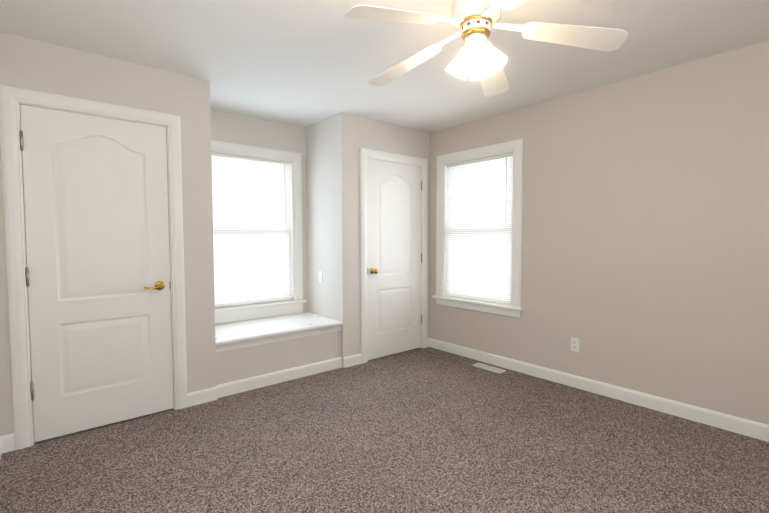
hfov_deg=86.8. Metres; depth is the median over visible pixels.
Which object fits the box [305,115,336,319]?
wall
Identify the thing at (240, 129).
wall
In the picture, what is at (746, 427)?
baseboard
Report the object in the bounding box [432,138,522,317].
window
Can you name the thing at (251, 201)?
blinds
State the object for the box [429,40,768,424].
wall
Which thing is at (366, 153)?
door frame
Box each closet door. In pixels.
[19,104,173,441]
[367,158,421,359]
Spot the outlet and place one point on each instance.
(575, 344)
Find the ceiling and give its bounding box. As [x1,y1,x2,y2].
[0,0,768,132]
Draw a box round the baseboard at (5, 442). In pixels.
[0,434,11,460]
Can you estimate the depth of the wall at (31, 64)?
3.01 m
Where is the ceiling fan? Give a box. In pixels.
[344,0,627,96]
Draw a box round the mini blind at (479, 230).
[446,153,512,304]
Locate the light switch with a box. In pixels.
[319,271,322,282]
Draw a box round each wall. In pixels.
[0,32,429,435]
[210,109,306,311]
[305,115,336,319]
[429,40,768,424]
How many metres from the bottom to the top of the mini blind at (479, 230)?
1.434 m
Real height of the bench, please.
0.448 m
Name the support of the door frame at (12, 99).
attached to the wall at (31, 64)
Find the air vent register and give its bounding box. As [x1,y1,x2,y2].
[472,363,505,373]
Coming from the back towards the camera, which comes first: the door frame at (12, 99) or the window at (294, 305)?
the window at (294, 305)
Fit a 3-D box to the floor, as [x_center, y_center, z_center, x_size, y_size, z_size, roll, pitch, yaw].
[0.243,1.206,2.201,3.834,0.120,5.050,-2,3,-40]
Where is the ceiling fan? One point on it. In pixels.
(481, 58)
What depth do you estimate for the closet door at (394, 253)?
4.28 m
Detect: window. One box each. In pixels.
[211,140,306,323]
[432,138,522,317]
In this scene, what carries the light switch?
attached to the wall at (320, 200)
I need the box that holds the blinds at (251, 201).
[211,152,291,307]
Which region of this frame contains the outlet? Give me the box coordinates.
[571,337,578,351]
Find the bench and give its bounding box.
[215,312,342,384]
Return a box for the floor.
[0,347,768,512]
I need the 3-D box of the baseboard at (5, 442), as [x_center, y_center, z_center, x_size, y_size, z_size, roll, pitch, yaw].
[-0.904,1.164,0.791,0.030,0.100,4.129,-2,3,-40]
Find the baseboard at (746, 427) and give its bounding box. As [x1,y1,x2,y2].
[427,338,768,441]
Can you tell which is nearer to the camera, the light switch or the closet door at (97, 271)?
the closet door at (97, 271)
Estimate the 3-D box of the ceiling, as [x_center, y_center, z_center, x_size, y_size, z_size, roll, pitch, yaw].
[0.237,-1.331,2.084,3.834,0.120,5.050,-2,3,-40]
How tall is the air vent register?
0.006 m
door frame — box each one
[0,84,187,449]
[360,147,427,363]

